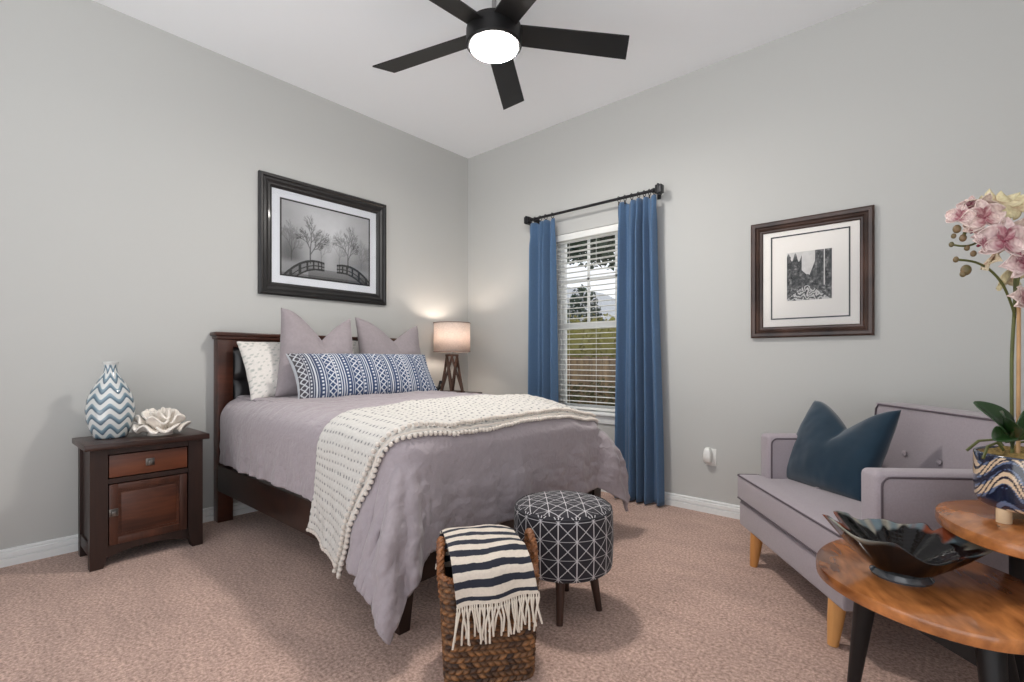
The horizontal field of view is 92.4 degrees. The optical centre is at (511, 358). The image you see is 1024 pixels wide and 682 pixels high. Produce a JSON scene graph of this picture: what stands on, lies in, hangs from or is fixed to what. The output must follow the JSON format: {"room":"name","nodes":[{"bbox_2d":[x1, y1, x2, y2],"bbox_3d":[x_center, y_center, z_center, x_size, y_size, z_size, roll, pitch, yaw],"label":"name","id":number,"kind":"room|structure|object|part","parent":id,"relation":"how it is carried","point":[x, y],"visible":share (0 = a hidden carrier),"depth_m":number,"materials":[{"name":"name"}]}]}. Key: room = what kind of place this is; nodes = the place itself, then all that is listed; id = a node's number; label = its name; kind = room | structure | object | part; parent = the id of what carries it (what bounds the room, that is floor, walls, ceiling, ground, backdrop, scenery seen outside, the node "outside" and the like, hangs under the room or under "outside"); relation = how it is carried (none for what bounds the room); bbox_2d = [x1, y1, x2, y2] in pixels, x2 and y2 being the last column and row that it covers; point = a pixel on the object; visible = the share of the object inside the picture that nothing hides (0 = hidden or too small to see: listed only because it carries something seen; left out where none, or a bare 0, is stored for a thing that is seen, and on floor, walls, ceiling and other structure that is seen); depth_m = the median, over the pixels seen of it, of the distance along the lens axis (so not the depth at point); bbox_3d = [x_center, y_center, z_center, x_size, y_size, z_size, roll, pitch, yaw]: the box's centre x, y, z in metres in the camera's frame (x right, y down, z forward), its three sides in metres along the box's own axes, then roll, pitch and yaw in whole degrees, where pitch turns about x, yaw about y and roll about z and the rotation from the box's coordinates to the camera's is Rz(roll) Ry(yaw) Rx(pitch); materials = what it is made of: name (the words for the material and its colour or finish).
{"room":"bedroom","nodes":[
{"label":"bedroom","id":0,"kind":"room"},
{"bbox_2d":[0,0,467,549],"bbox_3d":[-1.862,-0.476,3.381,0.120,3.048,4.420,0,0,41],"label":"wall","id":1,"kind":"structure","parent":0,"point":[133,151],"depth_m":2.92,"materials":[{"name":"grey paint"}]},
{"bbox_2d":[0,501,257,567],"bbox_3d":[-1.800,1.005,3.346,0.020,0.086,4.150,0,0,41],"label":"baseboard","id":2,"kind":"structure","parent":1,"relation":"attached to","point":[63,545],"depth_m":2.60,"materials":[{"name":"white paint"}]},
{"bbox_2d":[258,170,385,305],"bbox_3d":[-1.408,-0.877,3.779,0.034,0.850,1.030,0,0,41],"label":"framed picture","id":3,"kind":"object","parent":1,"relation":"attached to","point":[315,242],"visible":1,"depth_m":3.72,"materials":[{"name":"black wood"}]},
{"bbox_2d":[282,199,368,284],"bbox_3d":[-1.416,-0.877,3.786,0.001,0.535,0.710,0,0,41],"label":"print","id":4,"kind":"object","parent":3,"relation":"attached to","point":[319,243],"depth_m":3.76},
{"bbox_2d":[93,0,876,158],"bbox_3d":[-0.021,-2.060,1.787,5.050,0.120,4.450,0,0,41],"label":"ceiling","id":5,"kind":"structure","parent":0,"point":[327,49],"depth_m":3.17,"materials":[{"name":"white paint"}]},
{"bbox_2d":[373,0,628,109],"bbox_3d":[-0.125,-1.804,2.511,1.443,0.391,1.399,0,0,41],"label":"ceiling fan","id":6,"kind":"object","parent":5,"relation":"hanging from","point":[495,35],"visible":1,"depth_m":2.60,"materials":[{"name":"matte black metal"},{"name":"frosted white glass"}]},
{"bbox_3d":[-0.486,-1.700,2.756,0.636,0.039,0.145,0,0,26],"label":"blade","id":7,"kind":"part","parent":6,"relation":"part of","materials":[{"name":"black wood"}]},
{"bbox_3d":[-0.399,-1.700,2.248,0.145,0.039,0.636,0,0,44],"label":"blade","id":8,"kind":"part","parent":6,"relation":"part of","materials":[{"name":"black wood"}]},
{"bbox_2d":[470,32,517,62],"bbox_3d":[-0.093,-1.617,2.562,0.246,0.016,0.246,0,0,41],"label":"diffuser","id":9,"kind":"object","parent":6,"relation":"attached to","point":[489,47],"depth_m":2.53,"materials":[{"name":"white glass"}]},
{"bbox_3d":[-0.031,-1.700,2.995,0.145,0.039,0.636,0,0,8],"label":"blade","id":10,"kind":"part","parent":6,"relation":"part of","materials":[{"name":"black wood"}]},
{"bbox_3d":[0.111,-1.700,2.174,0.145,0.039,0.636,0,0,-28],"label":"blade","id":11,"kind":"part","parent":6,"relation":"part of","materials":[{"name":"black wood"}]},
{"bbox_3d":[0.338,-1.700,2.636,0.636,0.039,0.145,0,0,-10],"label":"blade","id":12,"kind":"part","parent":6,"relation":"part of","materials":[{"name":"black wood"}]},
{"bbox_2d":[0,491,978,681],"bbox_3d":[-0.021,1.108,1.787,5.050,0.120,4.450,0,0,41],"label":"floor","id":13,"kind":"structure","parent":0,"point":[260,599],"depth_m":1.99,"materials":[{"name":"carpet"}]},
{"bbox_2d":[72,427,209,571],"bbox_3d":[-2.026,0.735,2.697,0.375,0.627,0.540,0,0,41],"label":"nightstand","id":14,"kind":"object","parent":13,"relation":"on","point":[134,489],"visible":1,"depth_m":2.58,"materials":[{"name":"brown wood"}]},
{"bbox_3d":[-2.281,0.750,2.641,0.055,0.597,0.070,0,0,41],"label":"leg","id":15,"kind":"part","parent":14,"relation":"part of","materials":[{"name":"black wood"}]},
{"bbox_3d":[-2.070,0.750,2.457,0.055,0.597,0.070,0,0,41],"label":"leg","id":16,"kind":"part","parent":14,"relation":"part of","materials":[{"name":"black wood"}]},
{"bbox_2d":[84,362,135,438],"bbox_3d":[-2.151,0.218,2.634,0.214,0.405,0.214,0,0,41],"label":"vase","id":17,"kind":"object","parent":14,"relation":"on","point":[110,408],"visible":1,"depth_m":2.57,"materials":[{"name":"ceramic"}]},
{"bbox_3d":[-2.004,0.778,2.476,0.027,0.038,0.038,0,0,41],"label":"knob","id":18,"kind":"part","parent":14,"relation":"part of","materials":[{"name":"grey metal"}]},
{"bbox_3d":[-1.927,0.544,2.611,0.037,0.113,0.340,0,0,41],"label":"drawer","id":19,"kind":"part","parent":14,"relation":"part of","materials":[{"name":"brown wood"}]},
{"bbox_3d":[-1.925,0.789,2.609,0.032,0.306,0.340,0,0,41],"label":"door","id":20,"kind":"part","parent":14,"relation":"part of","materials":[{"name":"brown wood"}]},
{"bbox_3d":[-1.925,0.788,2.608,0.024,0.248,0.280,0,0,41],"label":"door panel","id":21,"kind":"part","parent":14,"relation":"part of","materials":[{"name":"brown wood"}]},
{"bbox_3d":[-1.904,0.544,2.590,0.027,0.038,0.038,0,0,41],"label":"knob","id":22,"kind":"part","parent":14,"relation":"part of","materials":[{"name":"grey metal"}]},
{"bbox_2d":[132,407,190,435],"bbox_3d":[-1.959,0.347,2.746,0.275,0.149,0.266,0,0,41],"label":"flower ornament","id":23,"kind":"object","parent":14,"relation":"on","point":[163,421],"visible":1,"depth_m":2.69,"materials":[{"name":"ceramic"}]},
{"bbox_3d":[-1.794,0.750,2.772,0.055,0.597,0.070,0,0,41],"label":"leg","id":24,"kind":"part","parent":14,"relation":"part of","materials":[{"name":"black wood"}]},
{"bbox_2d":[210,332,600,635],"bbox_3d":[-0.706,0.438,3.062,2.029,1.220,1.475,0,0,41],"label":"bed","id":25,"kind":"object","parent":13,"relation":"on","point":[290,508],"visible":0.12,"depth_m":3.09,"materials":[{"name":"brown wood"}]},
{"bbox_3d":[-1.875,0.461,3.192,0.080,1.175,0.090,0,0,41],"label":"headboard post","id":26,"kind":"part","parent":25,"relation":"part of","materials":[{"name":"brown wood"}]},
{"bbox_3d":[-1.420,0.243,3.688,0.030,0.630,1.245,0,0,41],"label":"tufted panel","id":27,"kind":"part","parent":25,"relation":"part of","materials":[{"name":"black leather"}]},
{"bbox_3d":[-1.142,0.760,2.510,1.930,0.165,0.030,0,0,41],"label":"rail","id":28,"kind":"part","parent":25,"relation":"part of","materials":[{"name":"brown wood"}]},
{"bbox_3d":[-1.428,0.238,3.695,0.110,0.820,1.475,0,0,41],"label":"headboard frame","id":29,"kind":"part","parent":25,"relation":"part of","materials":[{"name":"brown wood"}]},
{"bbox_3d":[-0.428,0.848,1.894,0.072,0.400,0.072,0,0,41],"label":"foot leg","id":30,"kind":"part","parent":25,"relation":"part of","materials":[{"name":"brown wood"}]},
{"bbox_2d":[219,390,629,644],"bbox_3d":[-0.624,0.586,2.942,2.068,0.725,1.759,0,0,41],"label":"duvet","id":31,"kind":"object","parent":25,"relation":"on","point":[422,487],"visible":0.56,"depth_m":2.21,"materials":[{"name":"fabric"}]},
{"bbox_2d":[236,341,279,399],"bbox_3d":[-1.490,0.075,3.320,0.262,0.376,0.623,0,0,39],"label":"pillow sham","id":32,"kind":"object","parent":31,"relation":"on","point":[260,359],"visible":0.34,"depth_m":3.12,"materials":[{"name":"fabric"}]},
{"bbox_2d":[275,308,352,396],"bbox_3d":[-1.308,-0.024,3.278,0.553,0.622,0.241,0,0,-39],"label":"throw pillow","id":33,"kind":"object","parent":31,"relation":"on","point":[296,336],"visible":0.52,"depth_m":3.18,"materials":[{"name":"grey fabric"}]},
{"bbox_2d":[352,341,358,353],"bbox_3d":[-1.019,0.059,3.905,0.217,0.408,0.624,0,0,40],"label":"pillow sham","id":34,"kind":"object","parent":31,"relation":"on","point":[355,344],"visible":0.03,"depth_m":3.74,"materials":[{"name":"fabric"}]},
{"bbox_2d":[286,353,436,398],"bbox_3d":[-0.975,0.116,3.370,1.078,0.303,0.254,0,0,-45],"label":"bolster pillow","id":35,"kind":"object","parent":31,"relation":"on","point":[316,375],"visible":0.95,"depth_m":3.22,"materials":[{"name":"fabric"}]},
{"bbox_2d":[355,317,420,354],"bbox_3d":[-0.930,-0.017,3.844,0.216,0.591,0.629,0,0,39],"label":"throw pillow","id":36,"kind":"object","parent":31,"relation":"on","point":[371,340],"visible":0.44,"depth_m":3.73,"materials":[{"name":"grey fabric"}]},
{"bbox_2d":[306,394,597,578],"bbox_3d":[-0.195,0.533,2.546,0.658,0.642,1.617,0,0,41],"label":"throw blanket","id":37,"kind":"object","parent":31,"relation":"on","point":[350,447],"visible":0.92,"depth_m":2.08,"materials":[{"name":"fabric"}]},
{"bbox_3d":[0.033,0.765,2.414,0.035,0.235,1.335,0,0,41],"label":"footboard","id":38,"kind":"part","parent":25,"relation":"part of","materials":[{"name":"brown wood"}]},
{"bbox_3d":[0.480,0.848,2.931,0.072,0.400,0.072,0,0,41],"label":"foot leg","id":39,"kind":"part","parent":25,"relation":"part of","materials":[{"name":"brown wood"}]},
{"bbox_2d":[436,528,539,681],"bbox_3d":[-0.086,0.827,1.698,0.352,0.442,0.287,0,0,-9],"label":"wicker basket","id":40,"kind":"object","parent":13,"relation":"on","point":[511,658],"visible":0.5,"depth_m":1.58,"materials":[{"name":"brown wicker"}]},
{"bbox_3d":[-0.242,0.693,1.674,0.035,0.172,0.178,0,0,-9],"label":"handle","id":41,"kind":"part","parent":40,"relation":"part of","materials":[{"name":"wicker"}]},
{"bbox_2d":[435,524,542,649],"bbox_3d":[-0.091,0.740,1.665,0.335,0.298,0.319,0,0,-9],"label":"striped throw","id":42,"kind":"object","parent":40,"relation":"on","point":[490,563],"visible":1,"depth_m":1.55,"materials":[{"name":"fabric"}]},
{"bbox_3d":[0.064,0.693,1.756,0.035,0.172,0.178,0,0,-9],"label":"handle","id":43,"kind":"part","parent":40,"relation":"part of","materials":[{"name":"wicker"}]},
{"bbox_2d":[514,490,613,626],"bbox_3d":[0.216,0.818,2.078,0.418,0.464,0.418,0,0,-17],"label":"round stool","id":44,"kind":"object","parent":13,"relation":"on","point":[573,530],"visible":0.84,"depth_m":1.91,"materials":[{"name":"fabric"}]},
{"bbox_3d":[0.192,0.953,1.950,0.041,0.195,0.065,0,0,7],"label":"leg","id":45,"kind":"part","parent":44,"relation":"part of","materials":[{"name":"brown wood"}]},
{"bbox_3d":[0.216,0.603,2.078,0.402,0.034,0.402,0,0,41],"label":"seat","id":46,"kind":"part","parent":44,"relation":"part of","materials":[{"name":"fabric"}]},
{"bbox_3d":[0.241,0.953,2.206,0.041,0.195,0.065,0,0,7],"label":"leg","id":47,"kind":"part","parent":44,"relation":"part of","materials":[{"name":"brown wood"}]},
{"bbox_3d":[0.344,0.953,2.053,0.065,0.195,0.041,0,0,8],"label":"leg","id":48,"kind":"part","parent":44,"relation":"part of","materials":[{"name":"brown wood"}]},
{"bbox_2d":[737,402,1023,647],"bbox_3d":[1.606,0.640,2.142,0.872,0.824,0.936,0,0,4],"label":"sofa","id":49,"kind":"object","parent":13,"relation":"on","point":[927,464],"visible":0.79,"depth_m":2.04,"materials":[{"name":"grey fabric"}]},
{"bbox_3d":[1.236,0.962,2.482,0.066,0.175,0.061,0,0,4],"label":"leg","id":50,"kind":"part","parent":49,"relation":"part of","materials":[{"name":"brown wood"}]},
{"bbox_3d":[1.690,0.576,2.552,0.740,0.365,0.100,0,0,4],"label":"arm","id":51,"kind":"part","parent":49,"relation":"part of","materials":[{"name":"grey fabric"}]},
{"bbox_2d":[738,474,860,552],"bbox_3d":[1.512,0.680,2.148,0.680,0.129,0.930,0,0,4],"label":"seat cushion","id":52,"kind":"object","parent":49,"relation":"on","point":[795,509],"depth_m":2.14,"materials":[{"name":"grey fabric"}]},
{"bbox_3d":[1.190,0.962,1.799,0.066,0.175,0.061,0,0,4],"label":"leg","id":53,"kind":"part","parent":49,"relation":"part of","materials":[{"name":"brown wood"}]},
{"bbox_2d":[787,401,900,500],"bbox_3d":[1.551,0.424,2.362,0.248,0.404,0.471,0,0,-12],"label":"throw pillow","id":54,"kind":"object","parent":49,"relation":"on","point":[827,455],"visible":0.94,"depth_m":2.25,"materials":[{"name":"blue fabric"}]},
{"bbox_3d":[1.634,0.576,1.724,0.740,0.365,0.100,0,0,4],"label":"arm","id":55,"kind":"part","parent":49,"relation":"part of","materials":[{"name":"grey fabric"}]},
{"bbox_2d":[816,539,1023,681],"bbox_3d":[1.196,0.840,1.415,0.593,0.424,0.563,0,0,-35],"label":"table","id":56,"kind":"object","parent":13,"relation":"on","point":[974,610],"visible":0.73,"depth_m":1.29,"materials":[{"name":"brown wood"}]},
{"bbox_3d":[1.074,0.854,1.509,0.063,0.393,0.102,0,0,-27],"label":"leg","id":57,"kind":"part","parent":56,"relation":"part of","materials":[{"name":"black wood"}]},
{"bbox_2d":[822,511,992,586],"bbox_3d":[1.127,0.547,1.419,0.400,0.161,0.293,0,0,7],"label":"bowl","id":58,"kind":"object","parent":56,"relation":"on","point":[912,554],"visible":0.97,"depth_m":1.40,"materials":[{"name":"black ceramic"}]},
{"bbox_3d":[1.173,0.853,1.186,0.062,0.398,0.147,0,0,22],"label":"leg","id":59,"kind":"part","parent":56,"relation":"part of","materials":[{"name":"black wood"}]},
{"bbox_3d":[1.431,0.853,1.439,0.144,0.398,0.067,0,0,15],"label":"leg","id":60,"kind":"part","parent":56,"relation":"part of","materials":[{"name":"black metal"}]},
{"bbox_2d":[935,500,1023,681],"bbox_3d":[1.508,0.757,1.379,0.588,0.588,0.480,0,0,-30],"label":"table","id":61,"kind":"object","parent":13,"relation":"on","point":[973,521],"visible":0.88,"depth_m":1.40,"materials":[{"name":"brown wood"}]},
{"bbox_2d":[945,188,1023,523],"bbox_3d":[1.423,-0.016,1.389,0.430,0.958,0.274,0,0,-8],"label":"potted orchid","id":62,"kind":"object","parent":61,"relation":"on","point":[998,471],"visible":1,"depth_m":1.36,"materials":[{"name":"plant"}]},
{"bbox_3d":[1.275,-0.332,1.364,0.119,0.046,0.009,0,0,-5],"label":"stem","id":63,"kind":"part","parent":62,"relation":"part of","materials":[{"name":"green plant"}]},
{"bbox_3d":[1.333,-0.196,1.375,0.211,0.163,0.017,0,0,-11],"label":"stem","id":64,"kind":"part","parent":62,"relation":"part of","materials":[{"name":"green plant"}]},
{"bbox_3d":[1.344,-0.065,1.379,0.192,0.696,0.018,0,0,-12],"label":"stem","id":65,"kind":"part","parent":62,"relation":"part of","materials":[{"name":"green plant"}]},
{"bbox_3d":[1.500,0.349,1.400,0.274,0.155,0.274,0,0,41],"label":"pot","id":66,"kind":"part","parent":62,"relation":"part of","materials":[{"name":"ceramic"}]},
{"bbox_3d":[1.465,-0.284,1.377,0.084,0.234,0.026,0,0,22],"label":"stem","id":67,"kind":"part","parent":62,"relation":"part of","materials":[{"name":"green plant"}]},
{"bbox_3d":[1.589,0.772,1.542,0.063,0.556,0.101,0,0,17],"label":"leg","id":68,"kind":"part","parent":61,"relation":"part of","materials":[{"name":"black wood"}]},
{"bbox_3d":[-0.577,0.675,4.408,0.420,0.745,0.460,0,0,41],"label":"bedside table","id":69,"kind":"object","parent":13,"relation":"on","visible":0},
{"bbox_2d":[436,381,442,390],"bbox_3d":[-0.636,0.245,4.226,0.056,0.115,0.110,0,0,41],"label":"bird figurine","id":70,"kind":"object","parent":69,"relation":"on","point":[438,387],"visible":0.58,"depth_m":4.23,"materials":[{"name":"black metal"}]},
{"bbox_2d":[433,321,470,392],"bbox_3d":[-0.540,-0.011,4.420,0.336,0.628,0.336,0,0,41],"label":"table lamp","id":71,"kind":"object","parent":69,"relation":"on","point":[449,336],"visible":0.92,"depth_m":4.30,"materials":[{"name":"white fabric"}]},
{"bbox_3d":[-0.540,-0.192,4.420,0.326,0.260,0.326,0,0,41],"label":"lamp shade","id":72,"kind":"part","parent":71,"relation":"part of","materials":[{"name":"beige fabric"}]},
{"bbox_3d":[-0.540,-0.321,4.420,0.336,0.008,0.336,0,0,41],"label":"shade trim","id":73,"kind":"part","parent":71,"relation":"part of","materials":[{"name":"brown"}]},
{"bbox_3d":[-0.540,-0.063,4.420,0.336,0.008,0.336,0,0,41],"label":"shade trim","id":74,"kind":"part","parent":71,"relation":"part of","materials":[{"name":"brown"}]},
{"bbox_2d":[468,0,1023,505],"bbox_3d":[1.386,-0.476,3.393,4.750,3.048,0.120,0,0,41],"label":"wall","id":75,"kind":"structure","parent":0,"point":[911,110],"depth_m":3.03,"materials":[{"name":"grey paint"}]},
{"bbox_2d":[558,233,617,411],"bbox_3d":[0.732,-0.312,4.004,0.840,1.480,0.053,0,0,41],"label":"window","id":76,"kind":"structure","parent":75,"relation":"in","point":[568,326],"depth_m":4.22,"materials":[{"name":"white paint"}]},
{"bbox_2d":[556,224,617,411],"bbox_3d":[0.692,-0.317,3.960,0.816,1.466,0.054,0,0,41],"label":"window blind","id":77,"kind":"object","parent":76,"relation":"attached to","point":[594,233],"visible":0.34,"depth_m":4.01,"materials":[{"name":"white plastic"}]},
{"bbox_3d":[0.693,0.406,3.960,0.816,0.020,0.044,0,0,41],"label":"rail","id":78,"kind":"part","parent":77,"relation":"part of","materials":[{"name":"white plastic"}]},
{"bbox_2d":[524,183,663,224],"bbox_3d":[0.613,-1.200,3.903,1.255,0.075,0.131,0,0,41],"label":"curtain rod","id":79,"kind":"object","parent":75,"relation":"attached to","point":[659,188],"visible":0.91,"depth_m":3.78,"materials":[{"name":"brown metal"}]},
{"bbox_2d":[528,214,558,402],"bbox_3d":[0.250,-0.093,4.166,0.319,2.253,0.114,0,0,44],"label":"curtain","id":80,"kind":"object","parent":79,"relation":"hanging from","point":[542,304],"visible":0.7,"depth_m":4.13,"materials":[{"name":"blue fabric"}]},
{"bbox_2d":[614,188,664,505],"bbox_3d":[0.908,-0.093,3.583,0.114,2.252,0.400,0,0,-44],"label":"curtain","id":81,"kind":"object","parent":79,"relation":"hanging from","point":[639,432],"visible":0.97,"depth_m":3.55,"materials":[{"name":"blue fabric"}]},
{"bbox_2d":[577,409,614,424],"bbox_3d":[0.682,0.469,3.948,0.940,0.089,0.097,0,0,41],"label":"trim","id":82,"kind":"structure","parent":75,"relation":"attached to","point":[603,417],"depth_m":3.87,"materials":[{"name":"white paint"}]},
{"bbox_2d":[601,489,739,519],"bbox_3d":[1.340,1.005,3.341,4.750,0.086,0.020,0,0,41],"label":"baseboard","id":83,"kind":"structure","parent":75,"relation":"attached to","point":[672,499],"depth_m":3.36,"materials":[{"name":"white paint"}]},
{"bbox_2d":[703,447,712,462],"bbox_3d":[1.327,0.652,3.328,0.054,0.102,0.062,0,0,41],"label":"plug","id":84,"kind":"object","parent":75,"relation":"attached to","point":[707,453],"visible":1,"depth_m":3.31,"materials":[{"name":"white plastic"}]},
{"bbox_2d":[706,449,715,465],"bbox_3d":[1.351,0.668,3.338,0.072,0.116,0.009,0,0,41],"label":"wall outlet","id":85,"kind":"object","parent":75,"relation":"attached to","point":[713,463],"visible":0.51,"depth_m":3.33,"materials":[{"name":"white plastic"}]},
{"bbox_2d":[751,205,874,337],"bbox_3d":[1.778,-0.494,2.946,0.640,0.725,0.032,0,0,41],"label":"framed picture","id":86,"kind":"object","parent":75,"relation":"attached to","point":[812,275],"visible":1,"depth_m":2.93,"materials":[{"name":"brown wood"}]},
{"bbox_2d":[787,248,831,300],"bbox_3d":[1.784,-0.502,2.954,0.235,0.295,0.001,0,0,41],"label":"print","id":87,"kind":"object","parent":86,"relation":"attached to","point":[809,273],"depth_m":2.95},
{"label":"outside","id":88,"kind":"structure","parent":0,"visible":0},
{"bbox_3d":[2.674,1.408,13.020,22.000,0.120,15.700,0,0,41],"label":"lawn","id":89,"kind":"structure","parent":88,"visible":0},
{"bbox_2d":[567,284,604,322],"bbox_3d":[1.592,-0.125,10.430,1.056,2.946,0.775,0,0,41],"label":"tree","id":90,"kind":"object","parent":89,"relation":"on","point":[577,305],"visible":0.22,"depth_m":10.38,"materials":[{"name":"green plant"}]},
{"bbox_2d":[567,235,614,270],"bbox_3d":[1.947,-1.678,10.770,4.223,6.052,2.717,0,0,41],"label":"shade tree","id":91,"kind":"object","parent":89,"relation":"on","point":[611,236],"visible":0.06,"depth_m":10.26,"materials":[{"name":"green plant"}]},
{"bbox_2d":[567,378,614,405],"bbox_3d":[1.235,0.908,8.639,4.742,1.254,0.577,0,0,41],"label":"dry shrub","id":92,"kind":"object","parent":89,"relation":"on","point":[577,398],"visible":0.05,"depth_m":8.52,"materials":[{"name":"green plant"}]},
{"bbox_2d":[567,287,614,322],"bbox_3d":[2.382,-0.702,19.060,6.800,4.100,4.800,0,0,41],"label":"house","id":93,"kind":"structure","parent":89,"relation":"on","point":[611,302],"depth_m":17.86,"materials":[{"name":"grey"}]},
{"bbox_2d":[567,356,615,405],"bbox_3d":[1.149,0.618,9.297,7.013,1.460,0.110,0,0,41],"label":"fence","id":94,"kind":"object","parent":89,"relation":"on","point":[597,364],"visible":0.06,"depth_m":8.96,"materials":[{"name":"brown wood"}]},
{"bbox_2d":[567,312,615,357],"bbox_3d":[1.424,0.139,9.613,6.140,2.420,0.741,0,0,41],"label":"hedge","id":95,"kind":"object","parent":89,"relation":"on","point":[579,343],"visible":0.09,"depth_m":9.36,"materials":[{"name":"green plant"}]}
]}

